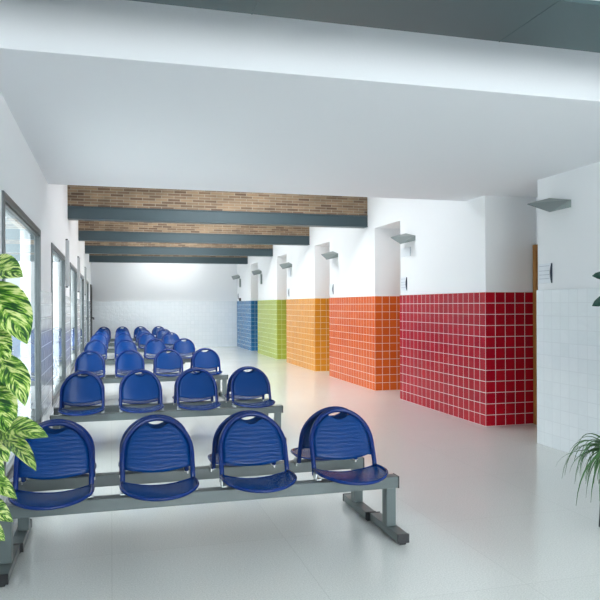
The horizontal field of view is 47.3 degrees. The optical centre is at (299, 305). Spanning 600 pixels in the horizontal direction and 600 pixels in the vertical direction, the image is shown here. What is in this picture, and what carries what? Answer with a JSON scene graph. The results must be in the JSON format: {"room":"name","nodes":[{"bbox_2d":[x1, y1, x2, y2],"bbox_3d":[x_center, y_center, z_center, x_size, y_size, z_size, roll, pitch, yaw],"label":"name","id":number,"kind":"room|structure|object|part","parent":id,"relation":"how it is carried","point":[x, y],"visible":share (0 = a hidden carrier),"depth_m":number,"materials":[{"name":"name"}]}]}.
{"room":"hospital interior","nodes":[
{"label":"hospital interior","id":0,"kind":"room"},
{"bbox_2d":[0,92,90,300],"bbox_3d":[-3.209,-0.537,8.996,0.160,3.900,27.450,0,0,-15],"label":"wall","id":1,"kind":"structure","parent":0,"point":[22,178],"depth_m":6.06,"materials":[{"name":"white paint"}]},
{"bbox_2d":[2,190,41,478],"bbox_3d":[-2.064,0.208,5.058,0.084,1.768,2.190,0,0,-15],"label":"window","id":2,"kind":"structure","parent":1,"relation":"in","point":[21,238],"depth_m":5.38,"materials":[{"name":"glass"}]},
{"bbox_2d":[0,291,90,524],"bbox_3d":[-2.982,0.641,8.512,0.010,1.541,26.000,0,0,-15],"label":"trim","id":3,"kind":"structure","parent":1,"relation":"attached to","point":[46,297],"depth_m":6.96,"materials":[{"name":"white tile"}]},
{"bbox_2d":[51,242,65,406],"bbox_3d":[-2.977,0.212,8.364,0.084,1.768,2.190,0,0,-15],"label":"window","id":4,"kind":"structure","parent":1,"relation":"in","point":[58,281],"depth_m":8.38,"materials":[{"name":"glass"}]},
{"bbox_3d":[-2.962,0.212,8.368,0.001,1.668,2.098,0,0,-15],"label":"pane","id":5,"kind":"part","parent":4,"relation":"part of","materials":[{"name":"clear glass"}]},
{"bbox_2d":[65,239,69,287],"bbox_3d":[-3.303,-0.592,9.722,0.047,0.690,0.100,0,0,-15],"label":"wall panel","id":6,"kind":"object","parent":1,"relation":"attached to","point":[66,240],"visible":0.89,"depth_m":9.67,"materials":[{"name":"grey metal"}]},
{"bbox_2d":[70,262,77,373],"bbox_3d":[-3.891,0.216,11.670,0.084,1.768,2.190,0,0,-15],"label":"window","id":7,"kind":"structure","parent":1,"relation":"in","point":[73,271],"depth_m":11.88,"materials":[{"name":"glass"}]},
{"bbox_3d":[-3.876,0.215,11.674,0.001,1.668,2.098,0,0,-15],"label":"pane","id":8,"kind":"part","parent":7,"relation":"part of","materials":[{"name":"clear glass"}]},
{"bbox_2d":[77,256,79,291],"bbox_3d":[-4.248,-0.588,13.144,0.047,0.690,0.100,0,0,-15],"label":"wall panel","id":9,"kind":"object","parent":1,"relation":"attached to","point":[78,257],"visible":1,"depth_m":13.10,"materials":[{"name":"grey metal"}]},
{"bbox_2d":[79,273,83,353],"bbox_3d":[-4.805,0.219,14.976,0.084,1.768,2.190,0,0,-15],"label":"window","id":10,"kind":"structure","parent":1,"relation":"in","point":[81,292],"depth_m":15.19,"materials":[{"name":"metal"}]},
{"bbox_3d":[-4.789,0.219,14.980,0.001,1.668,2.098,0,0,-15],"label":"pane","id":11,"kind":"part","parent":10,"relation":"part of","materials":[{"name":"clear glass"}]},
{"bbox_2d":[84,267,86,294],"bbox_3d":[-5.220,-0.584,16.662,0.047,0.690,0.100,0,0,-15],"label":"wall panel","id":12,"kind":"object","parent":1,"relation":"attached to","point":[85,268],"visible":1,"depth_m":16.61,"materials":[{"name":"grey metal"}]},
{"bbox_2d":[85,281,88,343],"bbox_3d":[-5.718,0.223,18.282,0.084,1.768,2.190,0,0,-15],"label":"window","id":13,"kind":"structure","parent":1,"relation":"in","point":[87,294],"depth_m":19.03,"materials":[{"name":"metal"}]},
{"bbox_3d":[-5.703,0.223,18.286,0.001,1.668,2.098,0,0,-15],"label":"pane","id":14,"kind":"part","parent":13,"relation":"part of","materials":[{"name":"clear glass"}]},
{"bbox_2d":[90,284,93,336],"bbox_3d":[-6.527,0.396,21.539,0.118,2.060,1.000,0,0,-15],"label":"door","id":15,"kind":"structure","parent":1,"relation":"in","point":[90,284],"depth_m":21.69,"materials":[{"name":"grey metal"}]},
{"bbox_2d":[91,262,236,301],"bbox_3d":[-4.103,-0.534,22.884,5.515,3.900,0.200,0,0,-15],"label":"wall","id":16,"kind":"structure","parent":0,"point":[109,281],"depth_m":22.66,"materials":[{"name":"white paint"}]},
{"bbox_2d":[92,301,236,348],"bbox_3d":[-4.434,0.647,22.683,4.761,1.541,0.010,0,0,-15],"label":"trim","id":17,"kind":"structure","parent":16,"relation":"attached to","point":[204,323],"depth_m":22.79,"materials":[{"name":"white tile"}]},
{"bbox_2d":[89,254,247,257],"bbox_3d":[-3.963,-1.880,20.943,4.761,0.808,0.170,0,0,-15],"label":"wall","id":18,"kind":"structure","parent":0,"point":[89,254],"depth_m":20.85,"materials":[{"name":"beige brick"}]},
{"bbox_2d":[89,255,247,263],"bbox_3d":[-3.961,-1.380,20.943,4.761,0.192,0.200,0,0,-15],"label":"trim","id":19,"kind":"structure","parent":18,"relation":"attached to","point":[92,258],"depth_m":20.82,"materials":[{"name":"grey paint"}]},
{"bbox_2d":[85,241,272,248],"bbox_3d":[-3.039,-1.884,17.598,4.761,0.808,0.170,0,0,-15],"label":"wall","id":20,"kind":"structure","parent":0,"point":[92,243],"depth_m":17.48,"materials":[{"name":"beige brick"}]},
{"bbox_2d":[85,245,272,256],"bbox_3d":[-3.037,-1.384,17.598,4.761,0.192,0.200,0,0,-15],"label":"trim","id":21,"kind":"structure","parent":20,"relation":"attached to","point":[135,250],"depth_m":17.48,"materials":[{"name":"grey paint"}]},
{"bbox_2d":[78,220,308,235],"bbox_3d":[-2.115,-1.888,14.254,4.761,0.808,0.170,0,0,-15],"label":"wall","id":22,"kind":"structure","parent":0,"point":[82,225],"depth_m":14.12,"materials":[{"name":"beige brick"}]},
{"bbox_2d":[78,230,309,245],"bbox_3d":[-2.113,-1.388,14.254,4.761,0.192,0.200,0,0,-15],"label":"trim","id":23,"kind":"structure","parent":22,"relation":"attached to","point":[102,236],"depth_m":14.12,"materials":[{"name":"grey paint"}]},
{"bbox_2d":[68,185,366,215],"bbox_3d":[-1.189,-1.891,10.905,4.761,0.808,0.170,0,0,-15],"label":"wall","id":24,"kind":"structure","parent":0,"point":[78,195],"depth_m":10.77,"materials":[{"name":"beige brick"}]},
{"bbox_2d":[68,206,367,227],"bbox_3d":[-1.187,-1.391,10.905,4.761,0.192,0.200,0,0,-15],"label":"trim","id":25,"kind":"structure","parent":24,"relation":"attached to","point":[82,213],"depth_m":10.75,"materials":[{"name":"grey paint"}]},
{"bbox_2d":[0,0,599,200],"bbox_3d":[-0.523,-1.923,9.740,5.625,1.350,27.450,0,0,-15],"label":"ceiling","id":26,"kind":"structure","parent":0,"point":[108,93],"depth_m":4.27,"materials":[{"name":"white paint"}]},
{"bbox_2d":[0,346,599,599],"bbox_3d":[-0.514,1.477,9.738,5.815,0.150,27.450,0,0,-15],"label":"floor","id":27,"kind":"structure","parent":0,"point":[486,512],"depth_m":4.31,"materials":[{"name":"tile"}]},
{"bbox_2d":[0,254,47,540],"bbox_3d":[-0.880,0.543,1.928,0.532,1.720,0.343,0,0,13],"label":"climbing plant","id":28,"kind":"object","parent":27,"relation":"on","point":[16,314],"visible":1,"depth_m":1.86,"materials":[{"name":"green plant"}]},
{"bbox_2d":[95,329,165,343],"bbox_3d":[-4.718,1.043,19.300,2.249,0.751,0.518,0,0,-15],"label":"bench","id":29,"kind":"object","parent":27,"relation":"on","point":[102,329],"visible":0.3,"depth_m":19.21,"materials":[{"name":"grey paint"}]},
{"bbox_2d":[98,326,164,341],"bbox_3d":[-5.229,1.045,21.316,2.267,0.751,0.518,0,0,-15],"label":"bench","id":30,"kind":"object","parent":27,"relation":"on","point":[155,330],"visible":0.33,"depth_m":21.46,"materials":[{"name":"grey paint"}]},
{"bbox_3d":[-4.465,0.836,21.673,0.367,0.257,0.113,0,0,-15],"label":"backrest","id":31,"kind":"part","parent":30,"relation":"part of","materials":[{"name":"blue plastic"}]},
{"bbox_2d":[95,329,171,346],"bbox_3d":[-4.565,1.043,18.801,2.267,0.751,0.518,0,0,-15],"label":"bench","id":32,"kind":"object","parent":27,"relation":"on","point":[160,334],"visible":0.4,"depth_m":18.93,"materials":[{"name":"grey paint"}]},
{"bbox_3d":[-5.420,0.840,18.712,0.367,0.257,0.113,0,0,-15],"label":"backrest","id":33,"kind":"part","parent":32,"relation":"part of","materials":[{"name":"blue plastic"}]},
{"bbox_3d":[-4.341,0.836,19.010,0.367,0.257,0.113,0,0,-15],"label":"backrest","id":34,"kind":"part","parent":32,"relation":"part of","materials":[{"name":"blue plastic"}]},
{"bbox_3d":[-3.801,0.834,19.159,0.367,0.257,0.113,0,0,-15],"label":"backrest","id":35,"kind":"part","parent":32,"relation":"part of","materials":[{"name":"blue plastic"}]},
{"bbox_2d":[90,332,184,363],"bbox_3d":[-3.888,1.040,16.239,2.267,0.751,0.518,0,0,-15],"label":"bench","id":36,"kind":"object","parent":27,"relation":"on","point":[168,339],"visible":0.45,"depth_m":16.38,"materials":[{"name":"grey paint"}]},
{"bbox_3d":[-4.743,0.837,16.149,0.367,0.257,0.113,0,0,-15],"label":"backrest","id":37,"kind":"part","parent":36,"relation":"part of","materials":[{"name":"blue plastic"}]},
{"bbox_3d":[-4.747,0.859,16.164,0.421,0.382,0.169,0,0,-15],"label":"frame","id":38,"kind":"part","parent":36,"relation":"part of","materials":[{"name":"blue paint"}]},
{"bbox_3d":[-4.208,0.857,16.313,0.421,0.382,0.169,0,0,-15],"label":"frame","id":39,"kind":"part","parent":36,"relation":"part of","materials":[{"name":"blue paint"}]},
{"bbox_3d":[-4.204,0.835,16.298,0.367,0.257,0.113,0,0,-15],"label":"backrest","id":40,"kind":"part","parent":36,"relation":"part of","materials":[{"name":"blue plastic"}]},
{"bbox_3d":[-3.664,0.833,16.448,0.367,0.257,0.113,0,0,-15],"label":"backrest","id":41,"kind":"part","parent":36,"relation":"part of","materials":[{"name":"blue plastic"}]},
{"bbox_3d":[-3.668,0.855,16.462,0.421,0.382,0.169,0,0,-15],"label":"frame","id":42,"kind":"part","parent":36,"relation":"part of","materials":[{"name":"blue paint"}]},
{"bbox_3d":[-3.128,0.852,16.611,0.421,0.382,0.169,0,0,-15],"label":"frame","id":43,"kind":"part","parent":36,"relation":"part of","materials":[{"name":"blue paint"}]},
{"bbox_3d":[-3.124,0.831,16.597,0.367,0.257,0.113,0,0,-15],"label":"backrest","id":44,"kind":"part","parent":36,"relation":"part of","materials":[{"name":"blue plastic"}]},
{"bbox_2d":[96,332,179,353],"bbox_3d":[-4.041,1.040,16.738,2.249,0.751,0.518,0,0,-15],"label":"bench","id":45,"kind":"object","parent":27,"relation":"on","point":[169,346],"visible":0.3,"depth_m":16.72,"materials":[{"name":"grey paint"}]},
{"bbox_2d":[81,338,197,374],"bbox_3d":[-3.038,1.036,13.123,2.267,0.751,0.518,0,0,-15],"label":"bench","id":46,"kind":"object","parent":27,"relation":"on","point":[151,347],"visible":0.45,"depth_m":13.26,"materials":[{"name":"grey paint"}]},
{"bbox_3d":[-3.897,0.856,13.048,0.421,0.382,0.169,0,0,-15],"label":"frame","id":47,"kind":"part","parent":46,"relation":"part of","materials":[{"name":"blue paint"}]},
{"bbox_3d":[-3.893,0.834,13.033,0.367,0.257,0.113,0,0,-15],"label":"backrest","id":48,"kind":"part","parent":46,"relation":"part of","materials":[{"name":"blue plastic"}]},
{"bbox_3d":[-3.353,0.832,13.182,0.367,0.257,0.113,0,0,-15],"label":"backrest","id":49,"kind":"part","parent":46,"relation":"part of","materials":[{"name":"blue plastic"}]},
{"bbox_3d":[-3.357,0.853,13.197,0.421,0.382,0.169,0,0,-15],"label":"frame","id":50,"kind":"part","parent":46,"relation":"part of","materials":[{"name":"blue paint"}]},
{"bbox_3d":[-2.813,0.830,13.332,0.367,0.257,0.113,0,0,-15],"label":"backrest","id":51,"kind":"part","parent":46,"relation":"part of","materials":[{"name":"blue plastic"}]},
{"bbox_3d":[-2.817,0.851,13.346,0.421,0.382,0.169,0,0,-15],"label":"frame","id":52,"kind":"part","parent":46,"relation":"part of","materials":[{"name":"blue paint"}]},
{"bbox_3d":[-2.273,0.828,13.481,0.367,0.257,0.113,0,0,-15],"label":"backrest","id":53,"kind":"part","parent":46,"relation":"part of","materials":[{"name":"blue plastic"}]},
{"bbox_3d":[-2.277,0.849,13.495,0.421,0.382,0.169,0,0,-15],"label":"frame","id":54,"kind":"part","parent":46,"relation":"part of","materials":[{"name":"blue paint"}]},
{"bbox_2d":[89,338,195,371],"bbox_3d":[-3.190,1.037,13.622,2.249,0.751,0.518,0,0,-15],"label":"bench","id":55,"kind":"object","parent":27,"relation":"on","point":[190,354],"visible":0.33,"depth_m":13.62,"materials":[{"name":"grey paint"}]},
{"bbox_2d":[78,348,221,395],"bbox_3d":[-2.329,1.034,10.467,2.249,0.751,0.518,0,0,-15],"label":"bench","id":56,"kind":"object","parent":27,"relation":"on","point":[162,371],"visible":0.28,"depth_m":10.47,"materials":[{"name":"grey paint"}]},
{"bbox_3d":[-2.012,0.848,10.393,0.421,0.382,0.169,0,0,-15],"label":"frame","id":57,"kind":"part","parent":56,"relation":"part of","materials":[{"name":"blue paint"}]},
{"bbox_3d":[-2.074,1.013,10.623,0.413,0.039,0.335,0,0,-15],"label":"seat","id":58,"kind":"part","parent":56,"relation":"part of","materials":[{"name":"blue plastic"}]},
{"bbox_3d":[-1.472,0.846,10.543,0.421,0.382,0.169,0,0,-15],"label":"frame","id":59,"kind":"part","parent":56,"relation":"part of","materials":[{"name":"blue paint"}]},
{"bbox_2d":[75,348,229,399],"bbox_3d":[-2.176,1.033,9.969,2.267,0.751,0.518,0,0,-15],"label":"bench","id":60,"kind":"object","parent":27,"relation":"on","point":[124,361],"visible":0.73,"depth_m":10.07,"materials":[{"name":"grey paint"}]},
{"bbox_3d":[-3.031,0.831,9.879,0.367,0.257,0.113,0,0,-15],"label":"backrest","id":61,"kind":"part","parent":60,"relation":"part of","materials":[{"name":"blue plastic"}]},
{"bbox_3d":[-3.035,0.852,9.893,0.421,0.382,0.169,0,0,-15],"label":"frame","id":62,"kind":"part","parent":60,"relation":"part of","materials":[{"name":"blue paint"}]},
{"bbox_3d":[-2.492,0.828,10.028,0.367,0.257,0.113,0,0,-15],"label":"backrest","id":63,"kind":"part","parent":60,"relation":"part of","materials":[{"name":"blue plastic"}]},
{"bbox_3d":[-2.496,0.850,10.043,0.421,0.382,0.169,0,0,-15],"label":"frame","id":64,"kind":"part","parent":60,"relation":"part of","materials":[{"name":"blue paint"}]},
{"bbox_3d":[-1.952,0.826,10.177,0.367,0.257,0.113,0,0,-15],"label":"backrest","id":65,"kind":"part","parent":60,"relation":"part of","materials":[{"name":"blue plastic"}]},
{"bbox_3d":[-1.956,0.848,10.192,0.421,0.382,0.169,0,0,-15],"label":"frame","id":66,"kind":"part","parent":60,"relation":"part of","materials":[{"name":"blue paint"}]},
{"bbox_3d":[-1.412,0.824,10.326,0.367,0.257,0.113,0,0,-15],"label":"backrest","id":67,"kind":"part","parent":60,"relation":"part of","materials":[{"name":"blue plastic"}]},
{"bbox_3d":[-1.416,0.846,10.341,0.421,0.382,0.169,0,0,-15],"label":"frame","id":68,"kind":"part","parent":60,"relation":"part of","materials":[{"name":"blue paint"}]},
{"bbox_2d":[54,366,268,427],"bbox_3d":[-1.430,1.030,7.292,2.249,0.751,0.518,0,0,-15],"label":"bench","id":69,"kind":"object","parent":27,"relation":"on","point":[242,399],"visible":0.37,"depth_m":7.22,"materials":[{"name":"grey paint"}]},
{"bbox_3d":[-2.256,1.014,7.149,0.413,0.039,0.335,0,0,-15],"label":"seat","id":70,"kind":"part","parent":69,"relation":"part of","materials":[{"name":"blue plastic"}]},
{"bbox_3d":[-2.193,0.849,6.920,0.421,0.382,0.169,0,0,-15],"label":"frame","id":71,"kind":"part","parent":69,"relation":"part of","materials":[{"name":"blue paint"}]},
{"bbox_3d":[-1.653,0.847,7.069,0.421,0.382,0.169,0,0,-15],"label":"frame","id":72,"kind":"part","parent":69,"relation":"part of","materials":[{"name":"blue paint"}]},
{"bbox_3d":[-1.716,1.012,7.298,0.413,0.039,0.335,0,0,-15],"label":"seat","id":73,"kind":"part","parent":69,"relation":"part of","materials":[{"name":"blue plastic"}]},
{"bbox_3d":[-1.113,0.844,7.218,0.421,0.382,0.169,0,0,-15],"label":"frame","id":74,"kind":"part","parent":69,"relation":"part of","materials":[{"name":"blue paint"}]},
{"bbox_3d":[-1.176,1.010,7.447,0.413,0.039,0.335,0,0,-15],"label":"seat","id":75,"kind":"part","parent":69,"relation":"part of","materials":[{"name":"blue plastic"}]},
{"bbox_3d":[-0.578,0.821,7.382,0.367,0.257,0.113,0,0,-15],"label":"backrest","id":76,"kind":"part","parent":69,"relation":"part of","materials":[{"name":"blue plastic"}]},
{"bbox_3d":[-0.636,1.008,7.596,0.413,0.039,0.335,0,0,-15],"label":"seat","id":77,"kind":"part","parent":69,"relation":"part of","materials":[{"name":"blue plastic"}]},
{"bbox_3d":[-0.574,0.842,7.367,0.421,0.382,0.169,0,0,-15],"label":"frame","id":78,"kind":"part","parent":69,"relation":"part of","materials":[{"name":"blue paint"}]},
{"bbox_2d":[50,367,285,438],"bbox_3d":[-1.278,1.029,6.793,2.267,0.751,0.518,0,0,-15],"label":"bench","id":79,"kind":"object","parent":27,"relation":"on","point":[74,389],"visible":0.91,"depth_m":6.85,"materials":[{"name":"grey paint"}]},
{"bbox_3d":[-2.073,1.013,6.489,0.413,0.039,0.335,0,0,-15],"label":"seat","id":80,"kind":"part","parent":79,"relation":"part of","materials":[{"name":"blue plastic"}]},
{"bbox_3d":[-2.133,0.827,6.703,0.367,0.257,0.113,0,0,-15],"label":"backrest","id":81,"kind":"part","parent":79,"relation":"part of","materials":[{"name":"blue plastic"}]},
{"bbox_3d":[-2.137,0.848,6.718,0.421,0.382,0.169,0,0,-15],"label":"frame","id":82,"kind":"part","parent":79,"relation":"part of","materials":[{"name":"blue paint"}]},
{"bbox_3d":[-1.593,0.825,6.852,0.367,0.257,0.113,0,0,-15],"label":"backrest","id":83,"kind":"part","parent":79,"relation":"part of","materials":[{"name":"blue plastic"}]},
{"bbox_3d":[-1.597,0.846,6.867,0.421,0.382,0.169,0,0,-15],"label":"frame","id":84,"kind":"part","parent":79,"relation":"part of","materials":[{"name":"blue paint"}]},
{"bbox_3d":[-1.533,1.011,6.638,0.413,0.039,0.335,0,0,-15],"label":"seat","id":85,"kind":"part","parent":79,"relation":"part of","materials":[{"name":"blue plastic"}]},
{"bbox_3d":[-1.054,0.823,7.002,0.367,0.257,0.113,0,0,-15],"label":"backrest","id":86,"kind":"part","parent":79,"relation":"part of","materials":[{"name":"blue plastic"}]},
{"bbox_3d":[-1.058,0.844,7.016,0.421,0.382,0.169,0,0,-15],"label":"frame","id":87,"kind":"part","parent":79,"relation":"part of","materials":[{"name":"blue paint"}]},
{"bbox_3d":[-0.994,1.009,6.787,0.413,0.039,0.335,0,0,-15],"label":"seat","id":88,"kind":"part","parent":79,"relation":"part of","materials":[{"name":"blue plastic"}]},
{"bbox_3d":[-0.514,0.821,7.151,0.367,0.257,0.113,0,0,-15],"label":"backrest","id":89,"kind":"part","parent":79,"relation":"part of","materials":[{"name":"blue plastic"}]},
{"bbox_3d":[-0.518,0.842,7.165,0.421,0.382,0.169,0,0,-15],"label":"frame","id":90,"kind":"part","parent":79,"relation":"part of","materials":[{"name":"blue paint"}]},
{"bbox_3d":[-0.454,1.007,6.936,0.413,0.039,0.335,0,0,-15],"label":"seat","id":91,"kind":"part","parent":79,"relation":"part of","materials":[{"name":"blue plastic"}]},
{"bbox_2d":[9,406,375,553],"bbox_3d":[-0.656,1.027,4.378,2.249,0.751,0.518,0,0,-15],"label":"bench","id":92,"kind":"object","parent":27,"relation":"on","point":[354,499],"visible":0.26,"depth_m":4.30,"materials":[{"name":"grey paint"}]},
{"bbox_3d":[-1.419,0.846,4.006,0.421,0.382,0.169,0,0,-15],"label":"frame","id":93,"kind":"part","parent":92,"relation":"part of","materials":[{"name":"blue paint"}]},
{"bbox_3d":[-1.423,0.824,4.020,0.367,0.257,0.113,0,0,-15],"label":"backrest","id":94,"kind":"part","parent":92,"relation":"part of","materials":[{"name":"blue plastic"}]},
{"bbox_3d":[-0.879,0.843,4.155,0.421,0.382,0.169,0,0,-15],"label":"frame","id":95,"kind":"part","parent":92,"relation":"part of","materials":[{"name":"blue paint"}]},
{"bbox_3d":[-0.883,0.822,4.169,0.367,0.257,0.113,0,0,-15],"label":"backrest","id":96,"kind":"part","parent":92,"relation":"part of","materials":[{"name":"blue plastic"}]},
{"bbox_3d":[-0.344,0.820,4.319,0.367,0.257,0.113,0,0,-15],"label":"backrest","id":97,"kind":"part","parent":92,"relation":"part of","materials":[{"name":"blue plastic"}]},
{"bbox_3d":[-0.339,0.841,4.304,0.421,0.382,0.169,0,0,-15],"label":"frame","id":98,"kind":"part","parent":92,"relation":"part of","materials":[{"name":"blue paint"}]},
{"bbox_3d":[0.138,1.004,4.682,0.413,0.039,0.335,0,0,-15],"label":"seat","id":99,"kind":"part","parent":92,"relation":"part of","materials":[{"name":"blue plastic"}]},
{"bbox_3d":[0.196,0.818,4.468,0.367,0.257,0.113,0,0,-15],"label":"backrest","id":100,"kind":"part","parent":92,"relation":"part of","materials":[{"name":"blue plastic"}]},
{"bbox_3d":[0.200,0.839,4.453,0.421,0.382,0.169,0,0,-15],"label":"frame","id":101,"kind":"part","parent":92,"relation":"part of","materials":[{"name":"blue paint"}]},
{"bbox_2d":[0,408,408,586],"bbox_3d":[-0.504,1.026,3.879,2.267,0.751,0.518,0,0,-15],"label":"bench","id":102,"kind":"object","parent":27,"relation":"on","point":[64,454],"visible":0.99,"depth_m":3.92,"materials":[{"name":"grey paint"}]},
{"bbox_3d":[-1.299,1.010,3.575,0.413,0.039,0.335,0,0,-15],"label":"seat","id":103,"kind":"part","parent":102,"relation":"part of","materials":[{"name":"blue plastic"}]},
{"bbox_3d":[-1.363,0.845,3.804,0.421,0.382,0.169,0,0,-15],"label":"frame","id":104,"kind":"part","parent":102,"relation":"part of","materials":[{"name":"blue paint"}]},
{"bbox_3d":[-1.359,0.824,3.789,0.367,0.257,0.113,0,0,-15],"label":"backrest","id":105,"kind":"part","parent":102,"relation":"part of","materials":[{"name":"blue plastic"}]},
{"bbox_3d":[-0.819,0.822,3.938,0.367,0.257,0.113,0,0,-15],"label":"backrest","id":106,"kind":"part","parent":102,"relation":"part of","materials":[{"name":"blue plastic"}]},
{"bbox_3d":[-0.823,0.843,3.953,0.421,0.382,0.169,0,0,-15],"label":"frame","id":107,"kind":"part","parent":102,"relation":"part of","materials":[{"name":"blue paint"}]},
{"bbox_3d":[-0.759,1.008,3.724,0.413,0.039,0.335,0,0,-15],"label":"seat","id":108,"kind":"part","parent":102,"relation":"part of","materials":[{"name":"blue plastic"}]},
{"bbox_3d":[-0.280,0.820,4.087,0.367,0.257,0.113,0,0,-15],"label":"backrest","id":109,"kind":"part","parent":102,"relation":"part of","materials":[{"name":"blue plastic"}]},
{"bbox_3d":[-0.284,0.841,4.102,0.421,0.382,0.169,0,0,-15],"label":"frame","id":110,"kind":"part","parent":102,"relation":"part of","materials":[{"name":"blue paint"}]},
{"bbox_3d":[-0.220,1.006,3.873,0.413,0.039,0.335,0,0,-15],"label":"seat","id":111,"kind":"part","parent":102,"relation":"part of","materials":[{"name":"blue plastic"}]},
{"bbox_3d":[0.260,0.817,4.237,0.367,0.257,0.113,0,0,-15],"label":"backrest","id":112,"kind":"part","parent":102,"relation":"part of","materials":[{"name":"blue plastic"}]},
{"bbox_3d":[0.256,0.839,4.251,0.421,0.382,0.169,0,0,-15],"label":"frame","id":113,"kind":"part","parent":102,"relation":"part of","materials":[{"name":"blue paint"}]},
{"bbox_3d":[0.320,1.004,4.022,0.413,0.039,0.335,0,0,-15],"label":"seat","id":114,"kind":"part","parent":102,"relation":"part of","materials":[{"name":"blue plastic"}]},
{"bbox_2d":[557,433,599,526],"bbox_3d":[1.948,1.097,4.272,0.674,0.591,0.630,0,0,26],"label":"spider plant","id":115,"kind":"object","parent":27,"relation":"on","point":[590,444],"visible":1,"depth_m":4.24,"materials":[{"name":"green plant"}]},
{"bbox_2d":[592,272,599,305],"bbox_3d":[2.256,0.395,4.667,0.592,1.992,0.464,0,0,11],"label":"rubber plant","id":116,"kind":"object","parent":27,"relation":"on","point":[596,275],"visible":1,"depth_m":4.51,"materials":[{"name":"green plant"}]},
{"bbox_2d":[130,0,599,52],"bbox_3d":[1.290,-1.545,3.185,5.425,0.520,0.470,0,0,-15],"label":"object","id":117,"kind":"structure","parent":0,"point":[563,24],"depth_m":3.03,"materials":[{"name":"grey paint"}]},
{"bbox_2d":[237,162,599,300],"bbox_3d":[1.871,-0.557,10.296,0.804,3.900,27.250,0,0,-15],"label":"wall","id":118,"kind":"structure","parent":0,"point":[485,243],"depth_m":8.73,"materials":[{"name":"white paint"}]},
{"bbox_2d":[237,301,257,350],"bbox_3d":[-1.501,0.635,22.234,0.674,1.541,2.410,0,0,-15],"label":"trim","id":119,"kind":"structure","parent":118,"relation":"attached to","point":[247,311],"depth_m":21.50,"materials":[{"name":"blue tile"}]},
{"bbox_2d":[251,270,261,274],"bbox_3d":[-1.254,-0.940,19.660,0.232,0.190,0.370,0,0,-15],"label":"wall lamp","id":120,"kind":"object","parent":118,"relation":"attached to","point":[255,272],"visible":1,"depth_m":19.56,"materials":[{"name":"grey metal"}]},
{"bbox_2d":[258,300,286,358],"bbox_3d":[-0.593,0.632,18.949,0.674,1.541,2.410,0,0,-15],"label":"trim","id":121,"kind":"structure","parent":118,"relation":"attached to","point":[272,342],"depth_m":18.18,"materials":[{"name":"green tile"}]},
{"bbox_2d":[279,262,291,268],"bbox_3d":[-0.347,-0.944,16.375,0.232,0.190,0.370,0,0,-15],"label":"wall lamp","id":122,"kind":"object","parent":118,"relation":"attached to","point":[284,265],"visible":1,"depth_m":16.29,"materials":[{"name":"grey metal"}]},
{"bbox_2d":[286,298,328,370],"bbox_3d":[0.315,0.628,15.664,0.674,1.541,2.410,0,0,-15],"label":"trim","id":123,"kind":"structure","parent":118,"relation":"attached to","point":[307,320],"depth_m":14.87,"materials":[{"name":"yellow tile"}]},
{"bbox_2d":[321,251,337,259],"bbox_3d":[0.561,-0.947,13.090,0.232,0.190,0.370,0,0,-15],"label":"wall lamp","id":124,"kind":"object","parent":118,"relation":"attached to","point":[329,255],"visible":1,"depth_m":13.00,"materials":[{"name":"grey metal"}]},
{"bbox_2d":[330,284,333,293],"bbox_3d":[0.611,-0.305,13.319,0.026,0.195,0.215,0,0,-15],"label":"room sign","id":125,"kind":"object","parent":118,"relation":"attached to","point":[331,285],"visible":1,"depth_m":13.27,"materials":[{"name":"white"}]},
{"bbox_2d":[329,296,399,390],"bbox_3d":[1.222,0.625,12.379,0.674,1.541,2.410,0,0,-15],"label":"trim","id":126,"kind":"structure","parent":118,"relation":"attached to","point":[364,332],"depth_m":11.53,"materials":[{"name":"orange tile"}]},
{"bbox_2d":[391,233,414,243],"bbox_3d":[1.469,-0.951,9.805,0.232,0.190,0.370,0,0,-15],"label":"wall lamp","id":127,"kind":"object","parent":118,"relation":"attached to","point":[403,238],"visible":1,"depth_m":9.72,"materials":[{"name":"grey metal"}]},
{"bbox_2d":[400,277,406,290],"bbox_3d":[1.518,-0.309,10.034,0.026,0.195,0.215,0,0,-15],"label":"room sign","id":128,"kind":"object","parent":118,"relation":"attached to","point":[403,281],"visible":1,"depth_m":10.03,"materials":[{"name":"white"}]},
{"bbox_2d":[401,247,410,256],"bbox_3d":[1.541,-0.771,9.963,0.016,0.130,0.325,0,0,-15],"label":"number plate","id":129,"kind":"object","parent":118,"relation":"attached to","point":[406,251],"visible":1,"depth_m":9.94,"materials":[{"name":"white"}]},
{"bbox_2d":[400,292,532,425],"bbox_3d":[2.130,0.621,9.094,0.674,1.541,2.410,0,0,-15],"label":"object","id":130,"kind":"structure","parent":118,"relation":"attached to","point":[466,356],"depth_m":8.13,"materials":[{"name":"red tile"}]},
{"bbox_2d":[533,244,537,424],"bbox_3d":[2.858,0.342,7.537,0.099,2.094,0.955,0,0,-15],"label":"door","id":131,"kind":"structure","parent":118,"relation":"in","point":[535,247],"depth_m":7.95,"materials":[{"name":"orange wood"}]},
{"bbox_2d":[538,263,551,283],"bbox_3d":[2.421,-0.312,6.767,0.026,0.195,0.215,0,0,-15],"label":"room sign","id":132,"kind":"object","parent":118,"relation":"attached to","point":[544,270],"visible":1,"depth_m":6.75,"materials":[{"name":"white plastic"}]},
{"bbox_2d":[527,198,570,211],"bbox_3d":[2.371,-0.955,6.539,0.232,0.190,0.370,0,0,-15],"label":"wall lamp","id":133,"kind":"object","parent":118,"relation":"attached to","point":[549,204],"visible":1,"depth_m":6.45,"materials":[{"name":"grey metal"}]},
{"bbox_2d":[536,288,599,459],"bbox_3d":[3.035,0.617,5.819,0.674,1.541,2.429,0,0,-15],"label":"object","id":134,"kind":"structure","parent":118,"relation":"attached to","point":[568,324],"depth_m":6.42,"materials":[{"name":"white tile"}]}
]}

